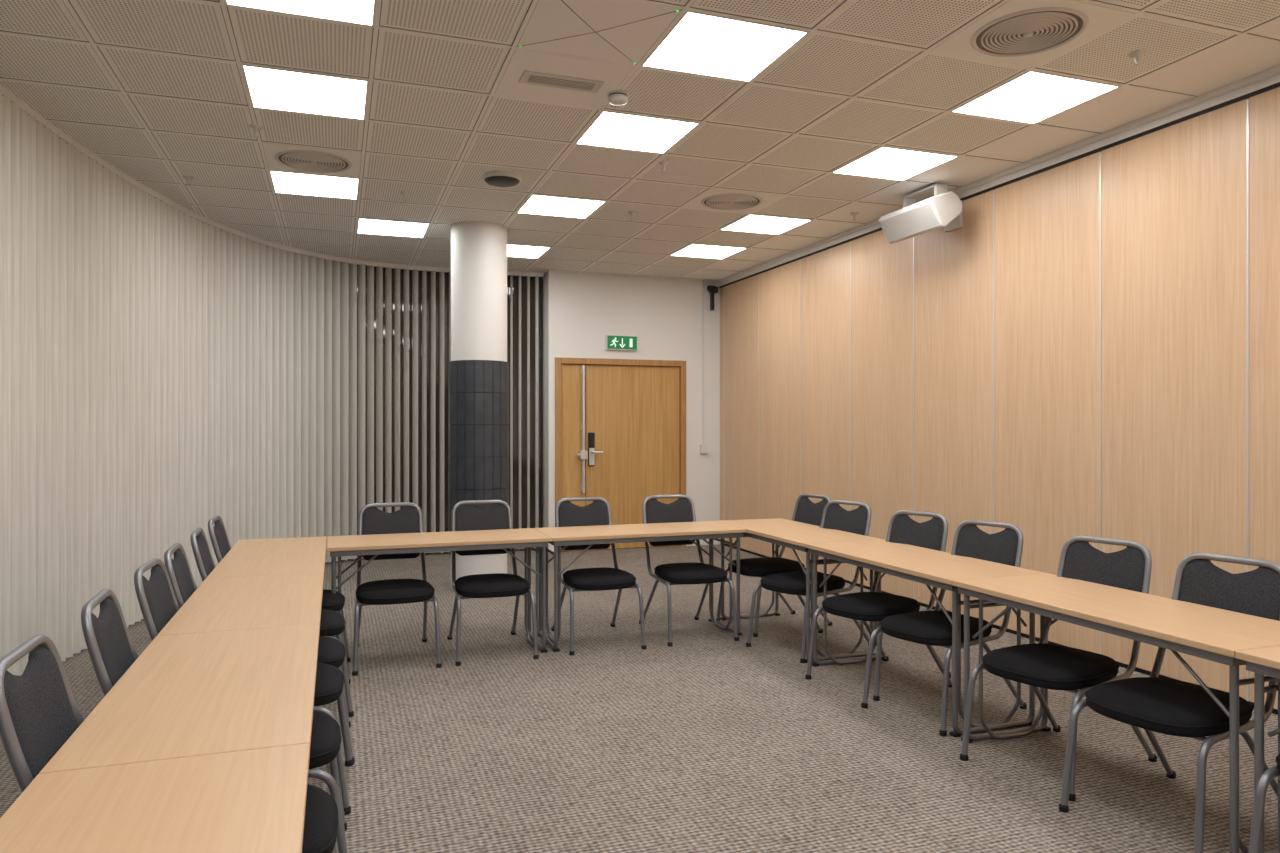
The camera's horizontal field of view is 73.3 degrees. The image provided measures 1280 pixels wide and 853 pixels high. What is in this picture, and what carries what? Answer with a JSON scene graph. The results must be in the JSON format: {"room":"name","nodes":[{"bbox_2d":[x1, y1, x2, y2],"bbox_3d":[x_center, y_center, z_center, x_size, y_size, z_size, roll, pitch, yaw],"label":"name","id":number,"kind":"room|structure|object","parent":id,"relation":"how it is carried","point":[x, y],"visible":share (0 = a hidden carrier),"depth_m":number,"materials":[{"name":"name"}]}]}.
{"room":"conference room","nodes":[
{"label":"conference room","id":0,"kind":"room"},
{"bbox_2d":[543,271,720,552],"bbox_3d":[0.175,-0.170,10.456,2.700,3.240,0.300,0,0,-19],"label":"wall","id":1,"kind":"structure","parent":0,"point":[580,309],"depth_m":10.26,"materials":[{"name":"white paint"}]},
{"bbox_2d":[555,357,685,545],"bbox_3d":[-0.219,0.328,10.183,1.625,2.245,0.192,0,0,-19],"label":"door frame","id":2,"kind":"structure","parent":1,"relation":"in","point":[558,360],"depth_m":10.12,"materials":[{"name":"brown wood"}]},
{"bbox_2d":[561,364,584,550],"bbox_3d":[-0.784,0.360,10.003,0.295,2.164,0.045,0,0,-19],"label":"leaf","id":3,"kind":"object","parent":2,"relation":"attached to","point":[571,378],"visible":0.57,"depth_m":9.98,"materials":[{"name":"brown wood"}]},
{"bbox_2d":[576,365,587,492],"bbox_3d":[-0.679,0.030,9.971,0.128,1.480,0.086,0,0,-19],"label":"lock","id":4,"kind":"object","parent":3,"relation":"attached to","point":[583,454],"visible":1,"depth_m":9.97,"materials":[{"name":"silver metal"}]},
{"bbox_2d":[585,365,678,549],"bbox_3d":[-0.084,0.360,10.251,1.178,2.164,0.045,0,0,-19],"label":"door leaf","id":5,"kind":"structure","parent":2,"relation":"attached to","point":[632,412],"depth_m":10.22,"materials":[{"name":"brown wood"}]},
{"bbox_2d":[588,432,594,465],"bbox_3d":[-0.567,0.265,10.041,0.075,0.390,0.028,0,0,-19],"label":"lock plate","id":6,"kind":"object","parent":5,"relation":"attached to","point":[591,435],"visible":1,"depth_m":10.03,"materials":[{"name":"black plastic"}]},
{"bbox_2d":[606,335,637,350],"bbox_3d":[-0.215,-0.986,10.134,0.380,0.170,0.048,0,0,-19],"label":"exit sign","id":7,"kind":"object","parent":1,"relation":"attached to","point":[613,342],"visible":1,"depth_m":10.11,"materials":[{"name":"green"}]},
{"bbox_2d":[686,538,719,545],"bbox_3d":[0.769,1.410,10.501,0.449,0.080,0.012,0,0,-19],"label":"baseboard","id":8,"kind":"structure","parent":1,"relation":"attached to","point":[702,542],"depth_m":10.51,"materials":[{"name":"white paint"}]},
{"bbox_2d":[700,280,706,453],"bbox_3d":[0.776,-0.728,10.488,0.085,2.115,0.040,0,0,-19],"label":"cable conduit","id":9,"kind":"object","parent":1,"relation":"attached to","point":[703,448],"visible":1,"depth_m":10.49,"materials":[{"name":"white plastic"}]},
{"bbox_2d":[707,285,717,310],"bbox_3d":[0.886,-1.570,10.485,0.100,0.300,0.120,0,0,-19],"label":"wall sensor","id":10,"kind":"object","parent":1,"relation":"attached to","point":[712,289],"visible":1,"depth_m":10.49,"materials":[{"name":"black plastic"}]},
{"bbox_2d":[0,544,1277,852],"bbox_3d":[-0.324,1.500,3.916,8.000,0.100,13.600,0,0,-19],"label":"floor","id":11,"kind":"structure","parent":0,"point":[708,741],"depth_m":3.88,"materials":[{"name":"carpet"}]},
{"bbox_2d":[0,743,309,852],"bbox_3d":[-0.787,1.080,1.281,0.520,0.740,1.197,0,0,-19],"label":"folding table","id":12,"kind":"object","parent":11,"relation":"on","point":[247,801],"visible":1,"depth_m":1.61,"materials":[{"name":"brown wood"}]},
{"bbox_2d":[0,634,337,852],"bbox_3d":[-1.105,0.981,2.123,0.742,0.938,0.514,0,0,-19],"label":"banquet chair","id":13,"kind":"object","parent":11,"relation":"on","point":[39,710],"visible":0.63,"depth_m":2.04,"materials":[{"name":"fabric"}]},
{"bbox_2d":[39,624,319,773],"bbox_3d":[-1.192,1.080,2.426,0.520,0.740,1.227,0,0,-19],"label":"folding table","id":14,"kind":"object","parent":11,"relation":"on","point":[206,693],"visible":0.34,"depth_m":2.21,"materials":[{"name":"brown wood"}]},
{"bbox_2d":[81,589,347,852],"bbox_3d":[-1.312,0.981,2.739,0.742,0.938,0.514,0,0,-21],"label":"banquet chair","id":15,"kind":"object","parent":11,"relation":"on","point":[110,646],"visible":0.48,"depth_m":2.64,"materials":[{"name":"fabric"}]},
{"bbox_2d":[157,572,323,635],"bbox_3d":[-1.592,1.080,3.558,0.520,0.740,1.167,0,0,-19],"label":"folding table","id":16,"kind":"object","parent":11,"relation":"on","point":[282,600],"visible":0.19,"depth_m":3.43,"materials":[{"name":"brown wood"}]},
{"bbox_2d":[134,558,352,814],"bbox_3d":[-1.512,0.981,3.348,0.742,0.938,0.514,0,0,-17],"label":"banquet chair","id":17,"kind":"object","parent":11,"relation":"on","point":[158,603],"visible":0.44,"depth_m":3.26,"materials":[{"name":"fabric"}]},
{"bbox_2d":[164,543,354,763],"bbox_3d":[-1.662,0.981,3.803,0.742,0.938,0.514,0,0,-20],"label":"banquet chair","id":18,"kind":"object","parent":11,"relation":"on","point":[331,651],"visible":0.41,"depth_m":3.73,"materials":[{"name":"fabric"}]},
{"bbox_2d":[207,536,326,577],"bbox_3d":[-2.029,1.080,4.793,0.520,0.740,1.447,0,0,-19],"label":"folding table","id":19,"kind":"object","parent":11,"relation":"on","point":[275,556],"visible":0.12,"depth_m":4.66,"materials":[{"name":"laminate"}]},
{"bbox_2d":[190,527,353,716],"bbox_3d":[-1.868,0.981,4.399,0.742,0.938,0.514,0,0,-21],"label":"banquet chair","id":20,"kind":"object","parent":11,"relation":"on","point":[332,623],"visible":0.38,"depth_m":4.30,"materials":[{"name":"fabric"}]},
{"bbox_2d":[208,515,350,683],"bbox_3d":[-2.063,0.981,4.967,0.742,0.938,0.514,0,0,-18],"label":"banquet chair","id":21,"kind":"object","parent":11,"relation":"on","point":[221,545],"visible":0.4,"depth_m":4.89,"materials":[{"name":"fabric"}]},
{"bbox_2d":[352,502,441,675],"bbox_3d":[-1.554,0.981,5.432,0.514,0.938,0.742,0,0,-19],"label":"banquet chair","id":22,"kind":"object","parent":11,"relation":"on","point":[371,520],"visible":0.81,"depth_m":5.50,"materials":[{"name":"fabric"}]},
{"bbox_2d":[325,547,535,563],"bbox_3d":[-2.392,-0.170,3.410,2.777,3.240,13.409,0,0,-1],"label":"mullions","id":23,"kind":"structure","parent":11,"relation":"on","point":[533,547],"depth_m":9.76,"materials":[{"name":"grey"}]},
{"bbox_2d":[365,266,367,504],"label":"glass","id":24,"kind":"object","parent":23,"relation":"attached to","point":[365,266],"depth_m":9.44,"materials":[{"name":"brown"}]},
{"bbox_2d":[374,267,376,502],"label":"glass","id":25,"kind":"object","parent":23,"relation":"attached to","point":[374,267],"depth_m":9.50,"materials":[{"name":"brown"}]},
{"bbox_2d":[383,268,385,510],"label":"glass","id":26,"kind":"object","parent":23,"relation":"attached to","point":[383,268],"depth_m":9.55,"materials":[{"name":"brown"}]},
{"bbox_2d":[392,269,394,511],"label":"glass","id":27,"kind":"object","parent":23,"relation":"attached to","point":[393,270],"depth_m":9.60,"materials":[{"name":"brown"}]},
{"bbox_2d":[400,269,403,508],"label":"glass","id":28,"kind":"object","parent":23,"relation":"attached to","point":[401,270],"depth_m":9.64,"materials":[{"name":"brown"}]},
{"bbox_2d":[409,270,413,502],"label":"glass","id":29,"kind":"object","parent":23,"relation":"attached to","point":[410,271],"depth_m":9.69,"materials":[{"name":"brown"}]},
{"bbox_2d":[418,271,421,511],"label":"glass","id":30,"kind":"object","parent":23,"relation":"attached to","point":[419,272],"depth_m":9.73,"materials":[{"name":"brown"}]},
{"bbox_2d":[427,271,430,531],"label":"glass","id":31,"kind":"object","parent":23,"relation":"attached to","point":[428,272],"depth_m":9.77,"materials":[{"name":"brown"}]},
{"bbox_2d":[436,272,448,531],"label":"glass","id":32,"kind":"object","parent":23,"relation":"attached to","point":[446,275],"depth_m":9.83,"materials":[{"name":"brown"}]},
{"bbox_2d":[507,276,541,528],"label":"glass","id":33,"kind":"object","parent":23,"relation":"attached to","point":[515,402],"depth_m":10.09,"materials":[{"name":"brown"}]},
{"bbox_2d":[327,528,551,652],"bbox_3d":[-1.292,1.080,5.525,1.350,0.740,0.560,0,0,-19],"label":"folding table","id":34,"kind":"object","parent":11,"relation":"on","point":[526,538],"visible":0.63,"depth_m":5.45,"materials":[{"name":"brown wood"}]},
{"bbox_2d":[451,221,506,590],"bbox_3d":[-1.449,-0.170,7.750,0.500,3.240,0.500,0,0,-19],"label":"column","id":35,"kind":"structure","parent":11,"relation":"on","point":[478,248],"depth_m":7.53,"materials":[{"name":"white paint"}]},
{"bbox_2d":[449,360,508,552],"bbox_3d":[-1.449,0.268,7.750,0.528,1.695,0.528,0,0,-19],"label":"cladding","id":36,"kind":"object","parent":35,"relation":"attached to","point":[478,389],"visible":0.78,"depth_m":7.52,"materials":[{"name":"tile"}]},
{"bbox_2d":[447,500,538,665],"bbox_3d":[-0.989,0.981,5.632,0.514,0.938,0.742,0,0,-18],"label":"banquet chair","id":37,"kind":"object","parent":11,"relation":"on","point":[464,517],"visible":0.79,"depth_m":5.73,"materials":[{"name":"fabric"}]},
{"bbox_2d":[551,497,646,655],"bbox_3d":[-0.310,0.981,5.872,0.514,0.938,0.742,0,0,-17],"label":"banquet chair","id":38,"kind":"object","parent":11,"relation":"on","point":[567,514],"visible":0.81,"depth_m":5.89,"materials":[{"name":"fabric"}]},
{"bbox_2d":[533,521,746,651],"bbox_3d":[-0.004,1.080,5.981,1.377,0.740,0.560,0,0,-19],"label":"folding table","id":39,"kind":"object","parent":11,"relation":"on","point":[711,530],"visible":0.87,"depth_m":5.93,"materials":[{"name":"brown wood"}]},
{"bbox_2d":[639,495,738,646],"bbox_3d":[0.317,0.981,6.094,0.514,0.938,0.742,0,0,-18],"label":"banquet chair","id":40,"kind":"object","parent":11,"relation":"on","point":[682,509],"visible":0.84,"depth_m":6.16,"materials":[{"name":"fabric"}]},
{"bbox_2d":[716,493,832,636],"bbox_3d":[1.002,0.981,6.316,0.742,0.938,0.514,0,0,-27],"label":"banquet chair","id":41,"kind":"object","parent":11,"relation":"on","point":[806,511],"visible":0.52,"depth_m":6.33,"materials":[{"name":"fabric"}]},
{"bbox_2d":[716,518,878,662],"bbox_3d":[1.043,1.080,5.948,0.568,0.740,1.317,0,0,-19],"label":"folding table","id":42,"kind":"object","parent":11,"relation":"on","point":[779,532],"visible":0.56,"depth_m":5.62,"materials":[{"name":"brown wood"}]},
{"bbox_2d":[746,500,870,662],"bbox_3d":[1.143,0.981,5.689,0.742,0.938,0.514,0,0,-36],"label":"banquet chair","id":43,"kind":"object","parent":11,"relation":"on","point":[858,520],"visible":0.72,"depth_m":5.67,"materials":[{"name":"fabric"}]},
{"bbox_2d":[805,510,950,700],"bbox_3d":[1.395,0.981,4.962,0.742,0.938,0.514,0,0,-36],"label":"banquet chair","id":44,"kind":"object","parent":11,"relation":"on","point":[873,606],"visible":0.69,"depth_m":4.95,"materials":[{"name":"fabric"}]},
{"bbox_2d":[804,539,1043,737],"bbox_3d":[1.485,1.080,4.699,0.568,0.740,1.327,0,0,-19],"label":"folding table","id":45,"kind":"object","parent":11,"relation":"on","point":[929,567],"visible":0.79,"depth_m":4.39,"materials":[{"name":"brown wood"}]},
{"bbox_2d":[861,520,1026,736],"bbox_3d":[1.587,0.981,4.435,0.742,0.938,0.514,0,0,-33],"label":"banquet chair","id":46,"kind":"object","parent":11,"relation":"on","point":[928,628],"visible":0.7,"depth_m":4.43,"materials":[{"name":"fabric"}]},
{"bbox_2d":[724,543,1277,714],"bbox_3d":[3.077,1.435,4.745,0.035,0.030,12.403,0,0,-19],"label":"seal","id":47,"kind":"object","parent":11,"relation":"on","point":[1274,711],"visible":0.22,"depth_m":5.93,"materials":[{"name":"black"}]},
{"bbox_2d":[960,536,1156,800],"bbox_3d":[1.838,0.981,3.739,0.742,0.938,0.514,0,0,-33],"label":"banquet chair","id":48,"kind":"object","parent":11,"relation":"on","point":[1042,665],"visible":0.74,"depth_m":3.74,"materials":[{"name":"fabric"}]},
{"bbox_2d":[952,573,1279,852],"bbox_3d":[1.928,1.080,3.445,0.568,0.740,1.327,0,0,-19],"label":"folding table","id":49,"kind":"object","parent":11,"relation":"on","point":[1201,631],"visible":0.91,"depth_m":3.28,"materials":[{"name":"brown wood"}]},
{"bbox_2d":[1059,553,1279,852],"bbox_3d":[2.025,0.981,3.210,0.742,0.938,0.514,0,0,-29],"label":"banquet chair","id":50,"kind":"object","parent":11,"relation":"on","point":[1173,707],"visible":0.67,"depth_m":3.21,"materials":[{"name":"fabric"}]},
{"bbox_2d":[1235,646,1279,852],"bbox_3d":[2.371,1.080,2.191,0.568,0.740,1.327,0,0,-19],"label":"folding table","id":51,"kind":"object","parent":11,"relation":"on","point":[1260,661],"visible":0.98,"depth_m":2.69,"materials":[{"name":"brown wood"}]},
{"bbox_2d":[1248,753,1279,852],"bbox_3d":[2.262,0.981,2.540,0.742,0.938,0.514,0,0,-26],"label":"banquet chair","id":52,"kind":"object","parent":11,"relation":"on","point":[1269,774],"visible":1,"depth_m":2.60,"materials":[{"name":"grey metal"}]},
{"bbox_2d":[0,0,1279,283],"bbox_3d":[-0.324,-1.840,3.916,8.000,0.100,13.600,0,0,-19],"label":"ceiling","id":53,"kind":"structure","parent":0,"point":[821,62],"depth_m":4.90,"materials":[{"name":"tile"}]},
{"bbox_2d":[182,176,193,186],"bbox_3d":[-3.243,-1.759,6.172,0.076,0.063,0.076,0,0,-19],"label":"sprinkler","id":54,"kind":"object","parent":53,"relation":"attached to","point":[188,178],"depth_m":6.16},
{"bbox_2d":[249,124,262,137],"bbox_3d":[-2.291,-1.759,5.130,0.076,0.063,0.076,0,0,-19],"label":"sprinkler","id":55,"kind":"object","parent":53,"relation":"attached to","point":[256,127],"depth_m":5.12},
{"bbox_2d":[0,84,543,675],"bbox_3d":[-2.305,-0.185,3.372,2.753,3.210,13.300,0,0,-2],"label":"vertical blinds","id":56,"kind":"object","parent":53,"relation":"hanging from","point":[167,368],"visible":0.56,"depth_m":6.54,"materials":[{"name":"fabric"}]},
{"bbox_2d":[224,0,376,26],"bbox_3d":[-1.369,-1.786,3.451,0.600,0.008,0.600,0,0,-19],"label":"bezel","id":57,"kind":"object","parent":53,"relation":"attached to","point":[226,2],"visible":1,"depth_m":3.72,"materials":[{"name":"white paint"}]},
{"bbox_2d":[227,0,373,24],"bbox_3d":[-1.369,-1.786,3.451,0.580,0.003,0.580,0,0,-19],"label":"ceiling light panel","id":58,"kind":"object","parent":57,"relation":"attached to","point":[357,11],"visible":1,"depth_m":3.66,"materials":[{"name":"white"}]},
{"bbox_2d":[241,64,368,119],"bbox_3d":[-1.782,-1.786,4.620,0.600,0.008,0.600,0,0,-19],"label":"bezel","id":59,"kind":"object","parent":53,"relation":"attached to","point":[242,65],"visible":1,"depth_m":4.47,"materials":[{"name":"white paint"}]},
{"bbox_2d":[244,66,366,118],"bbox_3d":[-1.782,-1.786,4.620,0.580,0.003,0.580,0,0,-19],"label":"ceiling light panel","id":60,"kind":"object","parent":59,"relation":"attached to","point":[269,88],"visible":1,"depth_m":4.59,"materials":[{"name":"white"}]},
{"bbox_2d":[262,143,361,177],"bbox_3d":[-2.195,-1.781,5.789,0.596,0.016,0.596,0,0,-19],"label":"ceiling vent","id":61,"kind":"object","parent":53,"relation":"in","point":[280,157],"visible":1,"depth_m":5.75,"materials":[{"name":"beige metal"}]},
{"bbox_2d":[269,170,359,199],"bbox_3d":[-2.402,-1.786,6.374,0.600,0.008,0.600,0,0,-19],"label":"bezel","id":62,"kind":"object","parent":53,"relation":"attached to","point":[269,170],"visible":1,"depth_m":6.21,"materials":[{"name":"white paint"}]},
{"bbox_2d":[271,171,357,198],"bbox_3d":[-2.402,-1.786,6.374,0.580,0.003,0.580,0,0,-19],"label":"ceiling light panel","id":63,"kind":"object","parent":62,"relation":"attached to","point":[292,183],"visible":1,"depth_m":6.37,"materials":[{"name":"white"}]},
{"bbox_2d":[357,218,429,237],"bbox_3d":[-2.231,-1.786,7.750,0.600,0.008,0.600,0,0,-19],"label":"bezel","id":64,"kind":"object","parent":53,"relation":"attached to","point":[358,218],"visible":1,"depth_m":7.59,"materials":[{"name":"white paint"}]},
{"bbox_2d":[358,219,427,236],"bbox_3d":[-2.231,-1.786,7.750,0.580,0.003,0.580,0,0,-19],"label":"ceiling light panel","id":65,"kind":"object","parent":64,"relation":"attached to","point":[366,226],"visible":1,"depth_m":7.75,"materials":[{"name":"white"}]},
{"bbox_2d":[400,191,409,200],"bbox_3d":[-1.795,-1.759,6.578,0.076,0.063,0.076,0,0,-19],"label":"sprinkler","id":66,"kind":"object","parent":53,"relation":"attached to","point":[405,193],"depth_m":6.57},
{"bbox_2d":[483,171,520,186],"bbox_3d":[-0.984,-1.760,6.143,0.270,0.060,0.270,0,0,-19],"label":"downlight","id":67,"kind":"object","parent":53,"relation":"attached to","point":[494,178],"depth_m":6.07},
{"bbox_2d":[507,244,550,258],"bbox_3d":[-1.268,-1.786,8.748,0.600,0.008,0.600,0,0,-19],"label":"bezel","id":68,"kind":"object","parent":53,"relation":"attached to","point":[507,244],"visible":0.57,"depth_m":8.59,"materials":[{"name":"white paint"}]},
{"bbox_2d":[507,245,548,257],"bbox_3d":[-1.268,-1.786,8.748,0.580,0.003,0.580,0,0,-19],"label":"ceiling light panel","id":69,"kind":"object","parent":68,"relation":"attached to","point":[512,250],"visible":0.64,"depth_m":8.77,"materials":[{"name":"white"}]},
{"bbox_2d":[517,194,605,218],"bbox_3d":[-0.648,-1.786,6.994,0.600,0.008,0.600,0,0,-19],"label":"bezel","id":70,"kind":"object","parent":53,"relation":"attached to","point":[532,194],"visible":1,"depth_m":6.86,"materials":[{"name":"white paint"}]},
{"bbox_2d":[518,195,603,217],"bbox_3d":[-0.648,-1.786,6.994,0.580,0.003,0.580,0,0,-19],"label":"ceiling light panel","id":71,"kind":"object","parent":70,"relation":"attached to","point":[543,205],"visible":1,"depth_m":6.97,"materials":[{"name":"white"}]},
{"bbox_2d":[494,49,634,108],"bbox_3d":[-0.406,-1.782,4.449,0.596,0.017,0.596,0,0,-19],"label":"ceiling vent","id":72,"kind":"object","parent":53,"relation":"in","point":[530,75],"visible":1,"depth_m":4.41,"materials":[{"name":"beige metal"}]},
{"bbox_2d":[518,70,604,92],"bbox_3d":[-0.406,-1.782,4.449,0.420,0.017,0.150,0,0,-19],"label":"grille","id":73,"kind":"object","parent":72,"relation":"attached to","point":[528,77],"depth_m":4.43,"materials":[{"name":"beige metal"}]},
{"bbox_2d":[517,0,681,64],"bbox_3d":[-0.200,-1.780,3.865,0.599,0.018,0.599,0,0,-19],"label":"panel","id":74,"kind":"object","parent":53,"relation":"attached to","point":[623,31],"visible":1,"depth_m":3.84,"materials":[{"name":"white tile"}]},
{"bbox_2d":[607,90,628,104],"bbox_3d":[-0.118,-1.764,4.625,0.120,0.053,0.120,0,0,-19],"label":"smoke detector","id":75,"kind":"object","parent":53,"relation":"attached to","point":[616,97],"visible":1,"depth_m":4.59,"materials":[{"name":"white plastic"}]},
{"bbox_2d":[575,110,699,153],"bbox_3d":[-0.028,-1.786,5.240,0.600,0.008,0.600,0,0,-19],"label":"bezel","id":76,"kind":"object","parent":53,"relation":"attached to","point":[600,114],"visible":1,"depth_m":5.11,"materials":[{"name":"white paint"}]},
{"bbox_2d":[578,112,696,152],"bbox_3d":[-0.028,-1.786,5.240,0.580,0.003,0.580,0,0,-19],"label":"ceiling light panel","id":77,"kind":"object","parent":76,"relation":"attached to","point":[615,130],"visible":1,"depth_m":5.22,"materials":[{"name":"white"}]},
{"bbox_2d":[0,0,1279,280],"bbox_3d":[0.011,-1.788,3.868,6.299,0.007,12.914,0,0,-19],"label":"grid","id":78,"kind":"object","parent":53,"relation":"attached to","point":[375,33],"depth_m":4.84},
{"bbox_2d":[659,161,669,172],"bbox_3d":[0.163,-1.759,5.838,0.076,0.063,0.076,0,0,-19],"label":"sprinkler","id":79,"kind":"object","parent":53,"relation":"attached to","point":[663,163],"depth_m":5.83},
{"bbox_2d":[670,244,746,258],"bbox_3d":[0.692,-1.786,8.783,0.600,0.008,0.600,0,0,-19],"label":"bezel","id":80,"kind":"object","parent":53,"relation":"attached to","point":[691,244],"visible":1,"depth_m":8.66,"materials":[{"name":"white paint"}]},
{"bbox_2d":[673,244,745,258],"bbox_3d":[0.692,-1.786,8.783,0.580,0.003,0.580,0,0,-19],"label":"ceiling light panel","id":81,"kind":"object","parent":80,"relation":"attached to","point":[704,251],"visible":1,"depth_m":8.77,"materials":[{"name":"white"}]},
{"bbox_2d":[641,10,809,81],"bbox_3d":[0.385,-1.786,4.071,0.600,0.008,0.600,0,0,-19],"label":"bezel","id":82,"kind":"object","parent":53,"relation":"attached to","point":[687,11],"visible":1,"depth_m":3.94,"materials":[{"name":"white paint"}]},
{"bbox_2d":[644,12,805,80],"bbox_3d":[0.385,-1.786,4.071,0.580,0.003,0.580,0,0,-19],"label":"ceiling light panel","id":83,"kind":"object","parent":82,"relation":"attached to","point":[700,44],"visible":1,"depth_m":4.04,"materials":[{"name":"white"}]},
{"bbox_2d":[683,188,782,212],"bbox_3d":[0.728,-1.781,6.823,0.596,0.016,0.596,0,0,-19],"label":"ceiling vent","id":84,"kind":"object","parent":53,"relation":"in","point":[716,199],"visible":1,"depth_m":6.79,"materials":[{"name":"beige metal"}]},
{"bbox_2d":[720,214,811,234],"bbox_3d":[1.105,-1.786,7.614,0.600,0.008,0.600,0,0,-19],"label":"bezel","id":85,"kind":"object","parent":53,"relation":"attached to","point":[749,214],"visible":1,"depth_m":7.51,"materials":[{"name":"white paint"}]},
{"bbox_2d":[722,215,809,233],"bbox_3d":[1.105,-1.786,7.614,0.580,0.003,0.580,0,0,-19],"label":"ceiling light panel","id":86,"kind":"object","parent":85,"relation":"attached to","point":[751,223],"visible":1,"depth_m":7.59,"materials":[{"name":"white"}]},
{"bbox_2d":[850,212,858,220],"bbox_3d":[1.799,-1.759,7.212,0.076,0.063,0.076,0,0,-19],"label":"sprinkler","id":87,"kind":"object","parent":53,"relation":"attached to","point":[854,214],"depth_m":7.20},
{"bbox_2d":[831,146,958,180],"bbox_3d":[1.725,-1.786,5.860,0.600,0.008,0.600,0,0,-19],"label":"bezel","id":88,"kind":"object","parent":53,"relation":"attached to","point":[882,146],"visible":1,"depth_m":5.75,"materials":[{"name":"white paint"}]},
{"bbox_2d":[834,147,954,179],"bbox_3d":[1.725,-1.786,5.860,0.580,0.003,0.580,0,0,-19],"label":"ceiling light panel","id":89,"kind":"object","parent":88,"relation":"attached to","point":[889,163],"visible":1,"depth_m":5.83,"materials":[{"name":"white"}]},
{"bbox_2d":[716,65,1279,286],"bbox_3d":[3.054,-1.755,4.712,0.100,0.070,12.450,0,0,-19],"label":"ceiling track","id":90,"kind":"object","parent":53,"relation":"attached to","point":[1271,76],"depth_m":5.38,"materials":[{"name":"white paint"}]},
{"bbox_2d":[719,82,1279,287],"bbox_3d":[3.067,-1.710,4.742,0.056,0.020,12.403,0,0,-19],"label":"track","id":91,"kind":"object","parent":53,"relation":"attached to","point":[1276,85],"visible":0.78,"depth_m":5.39,"materials":[{"name":"black"}]},
{"bbox_2d":[931,0,1134,67],"bbox_3d":[1.761,-1.781,3.900,0.596,0.016,0.596,0,0,-19],"label":"ceiling vent","id":92,"kind":"object","parent":53,"relation":"in","point":[1023,33],"visible":1,"depth_m":3.87,"materials":[{"name":"beige metal"}]},
{"bbox_2d":[950,70,1120,123],"bbox_3d":[2.139,-1.786,4.691,0.600,0.008,0.600,0,0,-19],"label":"bezel","id":93,"kind":"object","parent":53,"relation":"attached to","point":[1116,86],"visible":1,"depth_m":4.59,"materials":[{"name":"white paint"}]},
{"bbox_2d":[954,72,1115,122],"bbox_3d":[2.139,-1.786,4.691,0.580,0.003,0.580,0,0,-19],"label":"ceiling light panel","id":94,"kind":"object","parent":93,"relation":"attached to","point":[1032,97],"visible":1,"depth_m":4.68,"materials":[{"name":"white"}]},
{"bbox_2d":[1128,49,1145,67],"bbox_3d":[2.383,-1.759,4.120,0.076,0.063,0.076,0,0,-19],"label":"sprinkler","id":95,"kind":"object","parent":53,"relation":"attached to","point":[1136,54],"depth_m":4.11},
{"bbox_3d":[3.229,-0.170,4.668,0.200,3.240,12.650,0,0,-19],"label":"wall","id":96,"kind":"structure","parent":0,"visible":0},
{"bbox_2d":[720,287,723,538],"bbox_3d":[1.025,-0.140,10.526,0.050,3.120,0.123,0,0,-19],"label":"panel","id":97,"kind":"object","parent":96,"relation":"attached to","point":[722,288],"visible":0.61,"depth_m":10.52,"materials":[{"name":"brown wood"}]},
{"bbox_2d":[724,274,758,552],"bbox_3d":[1.199,-0.140,10.035,0.050,3.120,0.902,0,0,-19],"label":"panel","id":98,"kind":"object","parent":96,"relation":"attached to","point":[741,297],"visible":0.69,"depth_m":10.03,"materials":[{"name":"brown wood"}]},
{"bbox_2d":[758,259,800,560],"bbox_3d":[1.499,-0.140,9.181,0.054,3.120,0.911,0,0,-19],"label":"panel","id":99,"kind":"object","parent":96,"relation":"attached to","point":[779,288],"depth_m":9.15,"materials":[{"name":"brown wood"}]},
{"bbox_2d":[800,241,850,580],"bbox_3d":[1.802,-0.140,8.323,0.054,3.120,0.911,0,0,-19],"label":"panel","id":100,"kind":"object","parent":96,"relation":"attached to","point":[825,275],"depth_m":8.29,"materials":[{"name":"brown wood"}]},
{"bbox_2d":[850,230,913,598],"bbox_3d":[2.107,-0.140,7.461,0.054,3.120,0.920,0,0,-19],"label":"panel","id":101,"kind":"object","parent":96,"relation":"attached to","point":[881,271],"depth_m":7.43,"materials":[{"name":"brown wood"}]},
{"bbox_2d":[914,190,994,621],"bbox_3d":[2.412,-0.140,6.604,0.050,3.120,0.902,0,0,-19],"label":"panel","id":102,"kind":"object","parent":96,"relation":"attached to","point":[953,270],"visible":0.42,"depth_m":6.54,"materials":[{"name":"brown wood"}]},
{"bbox_2d":[879,183,962,243],"bbox_3d":[2.180,-1.598,6.477,0.467,0.344,0.640,0,0,-19],"label":"wall speaker","id":103,"kind":"object","parent":102,"relation":"attached to","point":[944,209],"visible":1,"depth_m":6.32,"materials":[{"name":"white plastic"}]},
{"bbox_2d":[880,203,939,242],"bbox_3d":[2.002,-1.514,6.414,0.089,0.160,0.600,0,0,-19],"label":"grille","id":104,"kind":"object","parent":103,"relation":"attached to","point":[917,219],"depth_m":6.38,"materials":[{"name":"grey"}]},
{"bbox_2d":[993,151,1100,653],"bbox_3d":[2.712,-0.140,5.749,0.054,3.120,0.911,0,0,-19],"label":"panel","id":105,"kind":"object","parent":96,"relation":"attached to","point":[1047,223],"depth_m":5.70,"materials":[{"name":"brown wood"}]},
{"bbox_2d":[1100,98,1248,699],"bbox_3d":[3.015,-0.140,4.891,0.054,3.120,0.911,0,0,-19],"label":"panel","id":106,"kind":"object","parent":96,"relation":"attached to","point":[1174,197],"depth_m":4.84,"materials":[{"name":"brown wood"}]},
{"bbox_2d":[1247,87,1279,709],"bbox_3d":[3.319,-0.140,4.033,0.054,3.120,0.911,0,0,-19],"label":"panel","id":107,"kind":"object","parent":96,"relation":"attached to","point":[1264,108],"depth_m":4.38,"materials":[{"name":"brown wood"}]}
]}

